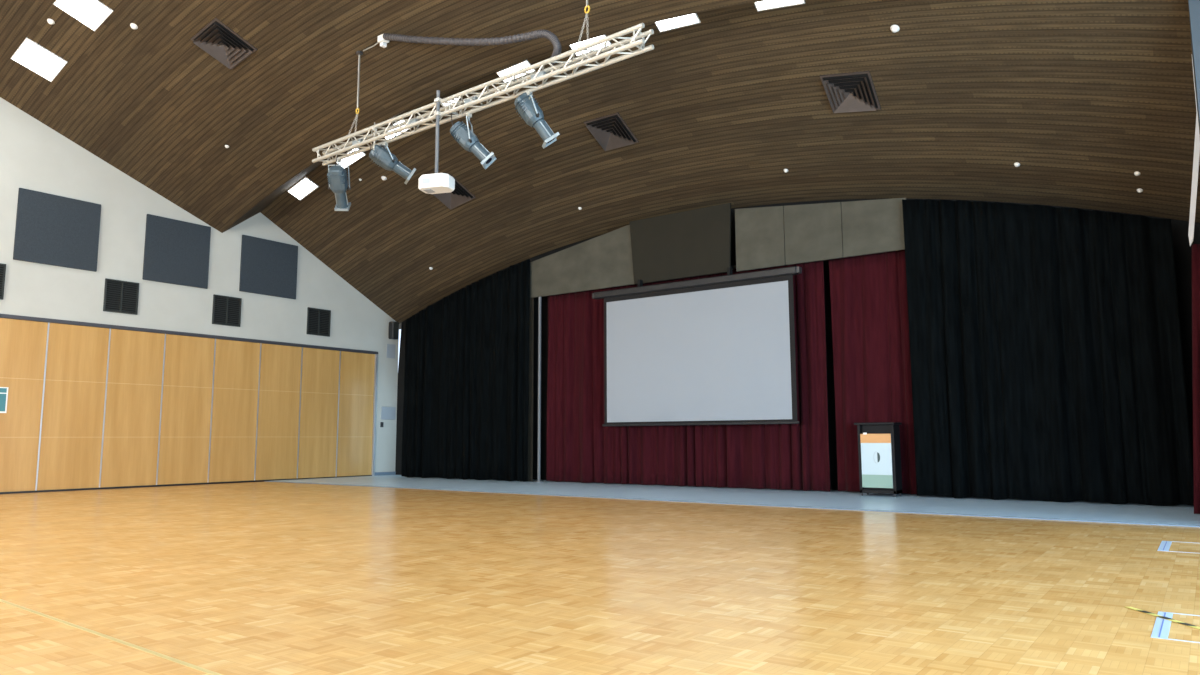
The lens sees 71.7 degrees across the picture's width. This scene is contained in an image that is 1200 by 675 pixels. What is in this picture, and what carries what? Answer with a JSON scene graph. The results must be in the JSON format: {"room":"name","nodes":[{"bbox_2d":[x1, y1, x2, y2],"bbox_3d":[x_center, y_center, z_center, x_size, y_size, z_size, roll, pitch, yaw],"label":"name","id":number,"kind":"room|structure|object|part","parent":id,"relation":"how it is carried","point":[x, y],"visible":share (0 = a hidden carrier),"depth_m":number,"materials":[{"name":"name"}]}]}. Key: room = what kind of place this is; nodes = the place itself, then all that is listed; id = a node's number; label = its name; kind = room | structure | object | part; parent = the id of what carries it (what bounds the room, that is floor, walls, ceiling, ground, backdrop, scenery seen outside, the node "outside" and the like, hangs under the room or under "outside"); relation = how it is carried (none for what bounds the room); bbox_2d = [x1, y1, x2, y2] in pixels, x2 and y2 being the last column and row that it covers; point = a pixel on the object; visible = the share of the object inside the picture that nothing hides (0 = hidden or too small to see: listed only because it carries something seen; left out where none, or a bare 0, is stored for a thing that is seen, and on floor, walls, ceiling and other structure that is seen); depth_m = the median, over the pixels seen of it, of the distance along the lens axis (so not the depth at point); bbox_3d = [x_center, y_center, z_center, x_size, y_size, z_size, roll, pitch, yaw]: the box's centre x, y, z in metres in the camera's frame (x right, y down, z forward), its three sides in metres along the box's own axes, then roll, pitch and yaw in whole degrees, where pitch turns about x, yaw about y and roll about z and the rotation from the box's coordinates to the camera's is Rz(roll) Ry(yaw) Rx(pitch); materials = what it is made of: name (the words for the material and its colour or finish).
{"room":"community hall","nodes":[
{"label":"community hall","id":0,"kind":"room"},
{"bbox_2d":[0,97,398,471],"bbox_3d":[-13.089,-2.030,13.548,0.200,9.370,24.900,-5,-9,36],"label":"wall","id":1,"kind":"structure","parent":0,"point":[34,156],"depth_m":17.81,"materials":[{"name":"white paint"}]},
{"bbox_2d":[0,263,5,299],"bbox_3d":[-11.483,-1.087,15.441,0.040,0.680,0.710,-5,-9,36],"label":"air vent","id":2,"kind":"object","parent":1,"relation":"in","point":[2,266],"visible":1,"depth_m":15.70,"materials":[{"name":"grey metal"}]},
{"bbox_2d":[13,188,100,271],"bbox_3d":[-10.772,-2.120,16.534,0.055,1.410,1.475,-5,-9,36],"label":"acoustic panel","id":3,"kind":"object","parent":1,"relation":"attached to","point":[50,229],"visible":1,"depth_m":16.48,"materials":[{"name":"fabric"}]},
{"bbox_2d":[103,278,138,314],"bbox_3d":[-10.031,-0.852,17.414,0.040,0.682,0.668,-5,-9,36],"label":"air vent","id":4,"kind":"object","parent":1,"relation":"in","point":[120,296],"visible":1,"depth_m":17.41,"materials":[{"name":"grey metal"}]},
{"bbox_2d":[143,214,210,288],"bbox_3d":[-9.370,-1.890,18.438,0.055,1.440,1.425,-5,-9,36],"label":"acoustic panel","id":5,"kind":"object","parent":1,"relation":"attached to","point":[177,252],"visible":1,"depth_m":18.39,"materials":[{"name":"fabric"}]},
{"bbox_2d":[0,475,371,493],"bbox_3d":[-10.164,3.060,16.841,0.102,0.035,13.600,-5,-9,36],"label":"trim","id":6,"kind":"structure","parent":1,"relation":"attached to","point":[360,475],"depth_m":17.68,"materials":[{"name":"black plastic"}]},
{"bbox_2d":[0,318,47,491],"bbox_3d":[-11.179,1.266,15.660,0.079,3.250,1.134,-5,-9,36],"label":"partition panel","id":7,"kind":"object","parent":6,"relation":"on","point":[22,342],"visible":1,"depth_m":15.81,"materials":[{"name":"brown wood"}]},
{"bbox_2d":[0,387,7,412],"bbox_3d":[-11.263,1.162,15.487,0.011,0.485,0.370,-5,-9,36],"label":"wall sign","id":8,"kind":"object","parent":7,"relation":"attached to","point":[3,390],"visible":1,"depth_m":15.59,"materials":[{"name":"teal plastic"}]},
{"bbox_2d":[35,322,109,490],"bbox_3d":[-10.510,1.373,16.569,0.079,3.250,1.134,-5,-9,36],"label":"partition panel","id":9,"kind":"object","parent":6,"relation":"on","point":[74,384],"visible":1,"depth_m":16.52,"materials":[{"name":"brown wood"}]},
{"bbox_2d":[99,328,164,487],"bbox_3d":[-9.841,1.481,17.478,0.079,3.250,1.134,-5,-9,36],"label":"partition panel","id":10,"kind":"object","parent":6,"relation":"on","point":[131,419],"visible":1,"depth_m":17.44,"materials":[{"name":"brown wood"}]},
{"bbox_2d":[156,334,214,484],"bbox_3d":[-9.172,1.589,18.388,0.079,3.250,1.134,-5,-9,36],"label":"partition panel","id":11,"kind":"object","parent":6,"relation":"on","point":[188,361],"visible":1,"depth_m":18.35,"materials":[{"name":"brown wood"}]},
{"bbox_2d":[207,339,259,482],"bbox_3d":[-8.503,1.697,19.297,0.079,3.250,1.134,-5,-9,36],"label":"partition panel","id":12,"kind":"object","parent":6,"relation":"on","point":[233,424],"visible":1,"depth_m":19.25,"materials":[{"name":"brown wood"}]},
{"bbox_2d":[254,343,301,479],"bbox_3d":[-7.834,1.804,20.206,0.079,3.250,1.134,-5,-9,36],"label":"partition panel","id":13,"kind":"object","parent":6,"relation":"on","point":[276,450],"visible":1,"depth_m":20.17,"materials":[{"name":"brown wood"}]},
{"bbox_2d":[297,347,339,477],"bbox_3d":[-7.165,1.912,21.116,0.079,3.250,1.134,-5,-9,36],"label":"partition panel","id":14,"kind":"object","parent":6,"relation":"on","point":[319,383],"visible":1,"depth_m":21.08,"materials":[{"name":"brown wood"}]},
{"bbox_2d":[336,351,374,476],"bbox_3d":[-6.496,2.020,22.025,0.079,3.250,1.134,-5,-9,36],"label":"partition panel","id":15,"kind":"object","parent":6,"relation":"on","point":[356,370],"visible":1,"depth_m":21.98,"materials":[{"name":"brown wood"}]},
{"bbox_2d":[0,314,377,353],"bbox_3d":[-10.149,-0.220,17.270,0.125,0.070,13.680,-5,-9,36],"label":"trim","id":16,"kind":"structure","parent":1,"relation":"attached to","point":[8,316],"depth_m":18.22,"materials":[{"name":"grey"}]},
{"bbox_2d":[212,294,241,326],"bbox_3d":[-8.658,-0.617,19.279,0.040,0.681,0.672,-5,-9,36],"label":"air vent","id":17,"kind":"object","parent":1,"relation":"in","point":[226,310],"visible":1,"depth_m":19.27,"materials":[{"name":"grey metal"}]},
{"bbox_2d":[239,235,297,298],"bbox_3d":[-8.049,-1.697,20.236,0.055,1.360,1.495,-5,-9,36],"label":"acoustic panel","id":18,"kind":"object","parent":1,"relation":"attached to","point":[267,267],"visible":1,"depth_m":20.18,"materials":[{"name":"fabric"}]},
{"bbox_2d":[307,307,330,336],"bbox_3d":[-7.197,-0.393,21.267,0.040,0.686,0.669,-5,-9,36],"label":"air vent","id":19,"kind":"object","parent":1,"relation":"in","point":[318,320],"visible":1,"depth_m":21.25,"materials":[{"name":"grey metal"}]},
{"bbox_2d":[371,354,377,475],"bbox_3d":[-6.134,2.093,22.515,0.130,3.290,0.070,-5,-9,36],"label":"trim","id":20,"kind":"structure","parent":1,"relation":"attached to","point":[376,355],"depth_m":22.47,"materials":[{"name":"silver metal"}]},
{"bbox_2d":[375,471,395,475],"bbox_3d":[-5.854,3.712,22.623,0.018,0.100,0.720,-5,-9,36],"label":"baseboard","id":21,"kind":"structure","parent":1,"relation":"attached to","point":[376,473],"depth_m":22.61,"materials":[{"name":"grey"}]},
{"bbox_2d":[381,407,395,419],"bbox_3d":[-5.825,2.084,22.863,0.023,0.350,0.490,-5,-9,36],"label":"control panel","id":22,"kind":"object","parent":1,"relation":"attached to","point":[387,413],"visible":1,"depth_m":22.84,"materials":[{"name":"grey"}]},
{"bbox_3d":[-5.817,2.083,22.857,0.003,0.270,0.410,-5,-9,36],"label":"plate","id":23,"kind":"part","parent":22,"relation":"part of","materials":[{"name":"grey"}]},
{"bbox_2d":[387,344,394,358],"bbox_3d":[-5.812,0.381,23.108,0.006,0.390,0.295,-5,-9,36],"label":"notice","id":24,"kind":"object","parent":1,"relation":"attached to","point":[390,347],"visible":1,"depth_m":23.11,"materials":[{"name":"grey"}]},
{"bbox_2d":[388,321,398,339],"bbox_3d":[-5.744,-0.194,23.067,0.250,0.480,0.220,-5,-9,36],"label":"loudspeaker","id":25,"kind":"object","parent":1,"relation":"attached to","point":[393,326],"visible":1,"depth_m":22.97,"materials":[{"name":"black plastic"}]},
{"bbox_2d":[393,322,398,337],"bbox_3d":[-5.646,-0.203,22.996,0.008,0.420,0.180,-5,-9,36],"label":"grille","id":26,"kind":"object","parent":25,"relation":"attached to","point":[395,324],"depth_m":22.99,"materials":[{"name":"grey metal"}]},
{"bbox_2d":[0,0,1199,328],"bbox_3d":[-3.951,-4.892,7.165,23.050,8.781,25.500,-5,-9,36],"label":"ceiling","id":27,"kind":"structure","parent":0,"point":[1086,96],"depth_m":14.85,"materials":[{"name":"brown wood"}]},
{"bbox_2d":[10,37,66,81],"bbox_3d":[-10.284,-5.098,15.242,0.753,0.476,0.674,-5,-9,36],"label":"ceiling light","id":28,"kind":"object","parent":27,"relation":"attached to","point":[29,54],"visible":1,"depth_m":15.22,"materials":[{"name":"white plastic"}]},
{"bbox_2d":[47,19,54,23],"bbox_3d":[-9.611,-5.522,14.539,0.116,0.081,0.111,0,-7,-2],"label":"smoke detector","id":29,"kind":"object","parent":27,"relation":"attached to","point":[50,21],"visible":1,"depth_m":14.51,"materials":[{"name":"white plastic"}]},
{"bbox_2d":[53,0,112,30],"bbox_3d":[-8.872,-5.681,14.273,0.748,0.442,0.673,-5,-9,36],"label":"ceiling light","id":30,"kind":"object","parent":27,"relation":"attached to","point":[91,13],"visible":1,"depth_m":14.32,"materials":[{"name":"white plastic"}]},
{"bbox_2d":[130,23,137,28],"bbox_3d":[-8.175,-5.450,14.570,0.125,0.085,0.118,-1,-7,8],"label":"smoke detector","id":31,"kind":"object","parent":27,"relation":"attached to","point":[133,26],"visible":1,"depth_m":14.53,"materials":[{"name":"white plastic"}]},
{"bbox_2d":[190,18,256,68],"bbox_3d":[-6.693,-5.206,14.790,0.863,0.492,0.777,-5,-9,36],"label":"ceiling vent","id":32,"kind":"object","parent":27,"relation":"in","point":[218,40],"visible":1,"depth_m":14.76,"materials":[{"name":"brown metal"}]},
{"bbox_2d":[287,176,318,200],"bbox_3d":[-6.978,-3.506,19.518,0.771,0.412,0.361,-5,-9,36],"label":"ceiling light","id":33,"kind":"object","parent":27,"relation":"attached to","point":[305,186],"visible":1,"depth_m":19.50,"materials":[{"name":"white plastic"}]},
{"bbox_2d":[336,148,365,168],"bbox_3d":[-5.596,-4.037,18.621,0.798,0.341,0.273,-5,-9,36],"label":"ceiling light","id":34,"kind":"object","parent":27,"relation":"attached to","point":[350,160],"visible":0.5,"depth_m":18.64,"materials":[{"name":"white plastic"}]},
{"bbox_2d":[348,51,362,134],"bbox_3d":[-4.254,-4.247,14.509,0.213,1.563,0.183,-5,-9,36],"label":"chain","id":35,"kind":"object","parent":27,"relation":"hanging from","point":[359,53],"visible":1,"depth_m":14.53,"materials":[{"name":"silver metal"}]},
{"bbox_3d":[-4.233,-4.497,14.562,0.030,1.014,0.030,-2,-7,14],"label":"rod","id":36,"kind":"part","parent":35,"relation":"part of","materials":[{"name":"silver metal"}]},
{"bbox_2d":[312,23,653,165],"bbox_3d":[-2.250,-3.576,12.891,7.285,0.304,0.274,-6,-9,38],"label":"lighting truss","id":37,"kind":"object","parent":35,"relation":"hanging from","point":[598,54],"visible":0.98,"depth_m":12.26,"materials":[{"name":"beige metal"}]},
{"bbox_2d":[327,155,350,210],"bbox_3d":[-4.670,-2.782,14.890,0.406,0.954,0.715,0,-7,-3],"label":"spotlight","id":38,"kind":"object","parent":37,"relation":"hanging from","point":[337,175],"visible":0.97,"depth_m":14.75,"materials":[{"name":"grey metal"}]},
{"bbox_3d":[-4.676,-2.380,15.099,0.246,0.206,0.204,0,-7,-3],"label":"colour frame","id":39,"kind":"part","parent":38,"relation":"part of","materials":[{"name":"grey metal"}]},
{"bbox_2d":[372,123,376,149],"bbox_3d":[-3.787,-3.376,13.944,0.050,0.480,0.060,-5,-9,36],"label":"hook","id":40,"kind":"object","parent":37,"relation":"hanging from","point":[373,128],"visible":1,"depth_m":13.93,"materials":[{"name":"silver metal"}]},
{"bbox_2d":[369,141,415,183],"bbox_3d":[-3.526,-3.010,14.165,0.788,0.685,0.439,4,-8,-31],"label":"spotlight","id":41,"kind":"object","parent":37,"relation":"hanging from","point":[381,156],"visible":0.98,"depth_m":14.05,"materials":[{"name":"grey metal"}]},
{"bbox_3d":[-3.260,-2.771,14.273,0.161,0.234,0.246,3,-7,-23],"label":"colour frame","id":42,"kind":"part","parent":41,"relation":"part of","materials":[{"name":"grey metal"}]},
{"bbox_2d":[418,90,454,193],"bbox_3d":[-2.502,-3.049,12.825,0.510,1.612,0.381,-2,-7,16],"label":"projector","id":43,"kind":"object","parent":37,"relation":"attached to","point":[436,183],"visible":1,"depth_m":12.68,"materials":[{"name":"grey plastic"}]},
{"bbox_3d":[-2.633,-2.373,12.584,0.132,0.081,0.003,-2,-7,16],"label":"connector plate","id":44,"kind":"part","parent":43,"relation":"part of","materials":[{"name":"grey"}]},
{"bbox_2d":[424,189,434,192],"bbox_3d":[-2.621,-2.248,12.753,0.123,0.005,0.170,-2,-7,16],"label":"lens","id":45,"kind":"object","parent":43,"relation":"attached to","point":[425,190],"depth_m":12.75,"materials":[{"name":"grey glass"}]},
{"bbox_3d":[-2.250,-3.576,12.891,0.029,0.238,0.238,-6,-9,38],"label":"frame","id":46,"kind":"part","parent":37,"relation":"part of","materials":[{"name":"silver metal"}]},
{"bbox_2d":[450,112,496,169],"bbox_3d":[-1.958,-3.069,12.828,0.727,0.900,0.441,0,-7,-5],"label":"spotlight","id":47,"kind":"object","parent":37,"relation":"hanging from","point":[461,132],"visible":0.99,"depth_m":12.74,"materials":[{"name":"grey metal"}]},
{"bbox_3d":[-1.714,-2.723,12.793,0.207,0.203,0.246,-1,-7,3],"label":"colour frame","id":48,"kind":"part","parent":47,"relation":"part of","materials":[{"name":"grey metal"}]},
{"bbox_2d":[514,91,559,148],"bbox_3d":[-0.918,-3.207,12.113,0.687,0.812,0.457,3,-7,-23],"label":"spotlight","id":49,"kind":"object","parent":37,"relation":"hanging from","point":[527,107],"visible":1,"depth_m":12.03,"materials":[{"name":"grey metal"}]},
{"bbox_3d":[-0.777,-3.043,12.159,0.241,0.271,0.204,1,-7,-13],"label":"barrel rail","id":50,"kind":"part","parent":49,"relation":"part of","materials":[{"name":"grey metal"}]},
{"bbox_3d":[-0.720,-2.885,12.153,0.224,0.182,0.246,1,-7,-13],"label":"colour frame","id":51,"kind":"part","parent":49,"relation":"part of","materials":[{"name":"grey metal"}]},
{"bbox_3d":[0.503,-3.858,10.755,0.029,0.238,0.238,-6,-9,38],"label":"frame","id":52,"kind":"part","parent":37,"relation":"part of","materials":[{"name":"silver metal"}]},
{"bbox_2d":[384,121,410,138],"bbox_3d":[-4.369,-4.452,17.768,0.798,0.301,0.272,-5,-9,36],"label":"ceiling light","id":53,"kind":"object","parent":27,"relation":"attached to","point":[390,136],"visible":0.2,"depth_m":17.80,"materials":[{"name":"white plastic"}]},
{"bbox_2d":[433,175,475,209],"bbox_3d":[-3.429,-3.333,19.126,0.877,0.564,0.745,-5,-9,36],"label":"ceiling vent","id":54,"kind":"object","parent":27,"relation":"in","point":[460,195],"visible":0.66,"depth_m":19.16,"materials":[{"name":"black"}]},
{"bbox_3d":[-3.429,-3.347,19.127,0.820,0.030,0.820,-17,-42,34],"label":"frame","id":55,"kind":"part","parent":54,"relation":"part of","materials":[{"name":"black metal"}]},
{"bbox_2d":[363,30,561,64],"bbox_3d":[-2.349,-4.481,13.096,4.536,1.640,0.180,-5,-9,37],"label":"hose","id":56,"kind":"object","parent":27,"relation":"hanging from","point":[383,39],"visible":0.95,"depth_m":12.71,"materials":[{"name":"grey"}]},
{"bbox_2d":[496,60,535,82],"bbox_3d":[-1.600,-5.069,15.804,0.787,0.206,0.272,-5,-9,36],"label":"ceiling light","id":57,"kind":"object","parent":27,"relation":"attached to","point":[525,63],"visible":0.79,"depth_m":15.77,"materials":[{"name":"white plastic"}]},
{"bbox_2d":[576,0,589,47],"bbox_3d":[-0.199,-4.683,11.365,0.213,1.605,0.183,-5,-9,36],"label":"chain","id":58,"kind":"object","parent":27,"relation":"hanging from","point":[587,5],"visible":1,"depth_m":11.32,"materials":[{"name":"silver metal"}]},
{"bbox_3d":[-0.248,-4.163,11.315,0.165,0.563,0.029,1,-7,-8],"label":"chain leg","id":59,"kind":"part","parent":58,"relation":"part of","materials":[{"name":"silver metal"}]},
{"bbox_3d":[-0.168,-4.172,11.254,0.030,0.562,0.166,0,-7,-5],"label":"chain leg","id":60,"kind":"part","parent":58,"relation":"part of","materials":[{"name":"silver metal"}]},
{"bbox_2d":[569,35,610,55],"bbox_3d":[-0.171,-5.215,14.770,0.784,0.192,0.272,-5,-9,36],"label":"ceiling light","id":61,"kind":"object","parent":27,"relation":"attached to","point":[573,46],"visible":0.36,"depth_m":14.78,"materials":[{"name":"white plastic"}]},
{"bbox_2d":[584,112,638,150],"bbox_3d":[0.226,-4.070,16.524,0.822,0.444,0.742,-5,-9,36],"label":"ceiling vent","id":62,"kind":"object","parent":27,"relation":"in","point":[611,132],"visible":1,"depth_m":16.50,"materials":[{"name":"black metal"}]},
{"bbox_2d":[654,13,700,31],"bbox_3d":[1.267,-5.242,13.715,0.792,0.243,0.272,-5,-9,36],"label":"ceiling light","id":63,"kind":"object","parent":27,"relation":"attached to","point":[678,22],"visible":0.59,"depth_m":13.74,"materials":[{"name":"white plastic"}]},
{"bbox_2d":[754,0,804,10],"bbox_3d":[2.713,-5.151,12.640,0.797,0.292,0.272,-5,-9,36],"label":"ceiling light","id":64,"kind":"object","parent":27,"relation":"attached to","point":[769,4],"visible":0.97,"depth_m":12.72,"materials":[{"name":"white plastic"}]},
{"bbox_2d":[820,71,880,112],"bbox_3d":[4.119,-4.017,13.654,0.877,0.564,0.745,-5,-9,36],"label":"ceiling vent","id":65,"kind":"object","parent":27,"relation":"in","point":[852,91],"visible":1,"depth_m":13.63,"materials":[{"name":"black metal"}]},
{"bbox_2d":[890,25,899,32],"bbox_3d":[4.344,-4.541,12.232,0.122,0.098,0.134,3,-8,-27],"label":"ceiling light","id":66,"kind":"object","parent":27,"relation":"attached to","point":[894,28],"visible":1,"depth_m":12.20,"materials":[{"name":"white plastic"}]},
{"bbox_2d":[902,199,1193,505],"bbox_3d":[6.757,-0.016,12.963,3.782,5.063,0.214,-5,-9,36],"label":"stage curtain","id":67,"kind":"object","parent":27,"relation":"hanging from","point":[1046,354],"visible":1,"depth_m":12.84,"materials":[{"name":"black fabric"}]},
{"bbox_2d":[0,481,1199,674],"bbox_3d":[-3.929,1.888,6.345,23.050,0.200,25.500,-5,-9,36],"label":"floor","id":68,"kind":"structure","parent":0,"point":[245,578],"depth_m":5.61,"materials":[{"name":"wood parquet"}]},
{"bbox_2d":[0,599,221,674],"bbox_3d":[-2.812,1.556,4.468,14.011,0.001,0.030,-6,-9,38],"label":"floor line","id":69,"kind":"object","parent":68,"relation":"on","point":[204,670],"depth_m":4.14,"materials":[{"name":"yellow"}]},
{"bbox_2d":[274,475,1199,525],"bbox_3d":[0.634,2.928,15.960,18.410,0.011,3.900,-5,-9,36],"label":"strip","id":70,"kind":"object","parent":68,"relation":"on","point":[1075,510],"visible":0.89,"depth_m":13.33,"materials":[{"name":"plastic"}]},
{"bbox_2d":[401,259,529,481],"bbox_3d":[-3.382,0.878,20.401,4.319,5.140,0.186,-5,-9,36],"label":"stage curtain","id":71,"kind":"object","parent":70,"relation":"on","point":[466,403],"visible":1,"depth_m":20.16,"materials":[{"name":"black fabric"}]},
{"bbox_2d":[526,298,533,481],"bbox_3d":[-1.703,1.183,19.370,0.360,4.288,0.040,-5,-9,36],"label":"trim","id":72,"kind":"structure","parent":70,"relation":"on","point":[531,320],"depth_m":19.26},
{"bbox_2d":[535,297,542,481],"bbox_3d":[-1.392,1.164,19.093,0.177,4.258,0.180,-5,-9,36],"label":"pole","id":73,"kind":"object","parent":70,"relation":"on","point":[539,298],"visible":0.97,"depth_m":19.04,"materials":[{"name":"grey metal"}]},
{"bbox_2d":[266,481,1199,526],"bbox_3d":[-0.534,2.739,14.373,18.410,0.013,0.060,-5,-9,36],"label":"trim","id":74,"kind":"structure","parent":70,"relation":"attached to","point":[266,481],"depth_m":11.74,"materials":[{"name":"blue"}]},
{"bbox_2d":[854,422,902,496],"bbox_3d":[4.748,2.066,14.120,0.675,1.233,0.440,-5,-9,36],"label":"lectern","id":75,"kind":"object","parent":70,"relation":"on","point":[879,451],"visible":1,"depth_m":13.99,"materials":[{"name":"black"}]},
{"bbox_3d":[4.528,2.083,14.293,0.045,1.145,0.340,-5,-9,36],"label":"panel","id":76,"kind":"part","parent":75,"relation":"part of","materials":[{"name":"black wood"}]},
{"bbox_3d":[4.658,2.074,13.991,0.510,0.900,0.017,-5,-9,36],"label":"panel","id":77,"kind":"part","parent":75,"relation":"part of","materials":[{"name":"white"}]},
{"bbox_2d":[860,489,901,493],"bbox_3d":[4.758,2.601,14.062,0.610,0.060,0.340,-5,-9,36],"label":"base","id":78,"kind":"object","parent":75,"relation":"attached to","point":[880,491],"depth_m":13.92,"materials":[{"name":"black"}]},
{"bbox_3d":[4.984,2.042,13.962,0.045,1.145,0.340,-5,-9,36],"label":"panel","id":79,"kind":"part","parent":75,"relation":"part of","materials":[{"name":"black wood"}]},
{"bbox_2d":[1126,607,1199,629],"bbox_3d":[3.139,1.485,4.076,0.038,0.002,1.635,0,-7,-2],"label":"tape","id":80,"kind":"object","parent":68,"relation":"on","point":[1133,608],"visible":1,"depth_m":4.57,"materials":[{"name":"yellow plastic"}]},
{"bbox_2d":[1157,541,1192,552],"bbox_3d":[5.696,1.862,7.243,1.355,0.002,0.850,-5,-9,36],"label":"tape","id":81,"kind":"object","parent":68,"relation":"on","point":[1165,545],"visible":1,"depth_m":7.56,"materials":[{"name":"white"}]},
{"bbox_2d":[1151,611,1199,642],"bbox_3d":[3.471,1.490,4.104,1.218,0.002,0.760,-5,-9,36],"label":"tape","id":82,"kind":"object","parent":68,"relation":"on","point":[1161,628],"visible":1,"depth_m":4.38,"materials":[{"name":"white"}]},
{"bbox_2d":[395,199,1199,489],"bbox_3d":[3.464,0.048,16.776,22.850,5.910,0.200,-5,-9,36],"label":"wall","id":83,"kind":"structure","parent":0,"point":[1182,249],"depth_m":16.01,"materials":[{"name":"black paint"}]},
{"bbox_2d":[530,224,633,297],"bbox_3d":[-0.387,-1.702,18.662,3.099,1.337,0.050,-5,-9,36],"label":"wall panel","id":84,"kind":"object","parent":83,"relation":"attached to","point":[603,261],"visible":0.8,"depth_m":18.54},
{"bbox_2d":[630,203,730,283],"bbox_3d":[1.622,-1.895,17.108,2.409,1.380,0.050,-5,-9,36],"label":"wall panel","id":85,"kind":"object","parent":83,"relation":"attached to","point":[696,242],"visible":1,"depth_m":17.02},
{"bbox_2d":[592,266,801,425],"bbox_3d":[1.807,0.210,16.535,4.730,3.060,0.250,-5,-9,36],"label":"projection screen","id":86,"kind":"object","parent":85,"relation":"attached to","point":[718,350],"visible":1,"depth_m":16.31,"materials":[{"name":"white projection fabric"},{"name":"black metal"}]},
{"bbox_2d":[735,198,906,271],"bbox_3d":[4.023,-2.042,15.459,3.300,1.260,0.050,-5,-9,36],"label":"wall panel","id":87,"kind":"object","parent":83,"relation":"attached to","point":[775,236],"visible":0.88,"depth_m":15.43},
{"bbox_3d":[2.306,-1.354,17.276,8.500,0.100,0.630,-5,-9,36],"label":"track","id":88,"kind":"object","parent":83,"relation":"attached to","visible":0},
{"bbox_2d":[546,261,829,491],"bbox_3d":[1.466,0.885,17.271,6.727,4.331,0.229,-5,-9,36],"label":"curtain","id":89,"kind":"object","parent":88,"relation":"hanging from","point":[579,448],"visible":0.5,"depth_m":17.09,"materials":[{"name":"red fabric"}]},
{"bbox_2d":[829,250,916,493],"bbox_3d":[4.928,0.578,14.846,1.600,4.336,0.184,-5,-9,36],"label":"curtain","id":90,"kind":"object","parent":88,"relation":"hanging from","point":[872,362],"visible":0.67,"depth_m":14.91,"materials":[{"name":"red fabric"}]},
{"bbox_2d":[1188,0,1199,133],"bbox_3d":[8.113,-0.909,10.863,0.200,6.360,3.980,-5,-9,36],"label":"wall","id":91,"kind":"structure","parent":0,"point":[1194,5],"depth_m":9.60,"materials":[{"name":"grey paint"}]},
{"bbox_2d":[1188,59,1199,246],"bbox_3d":[7.365,-3.003,10.439,0.204,3.780,0.060,-5,-9,36],"label":"wall fin","id":92,"kind":"structure","parent":91,"relation":"attached to","point":[1196,158],"depth_m":10.28,"materials":[{"name":"grey"}]},
{"bbox_2d":[1192,244,1199,513],"bbox_3d":[7.661,0.501,10.517,0.484,3.421,0.100,-5,-9,36],"label":"curtain","id":93,"kind":"object","parent":91,"relation":"hanging from","point":[1196,247],"visible":1,"depth_m":10.56,"materials":[{"name":"fabric"}]}
]}

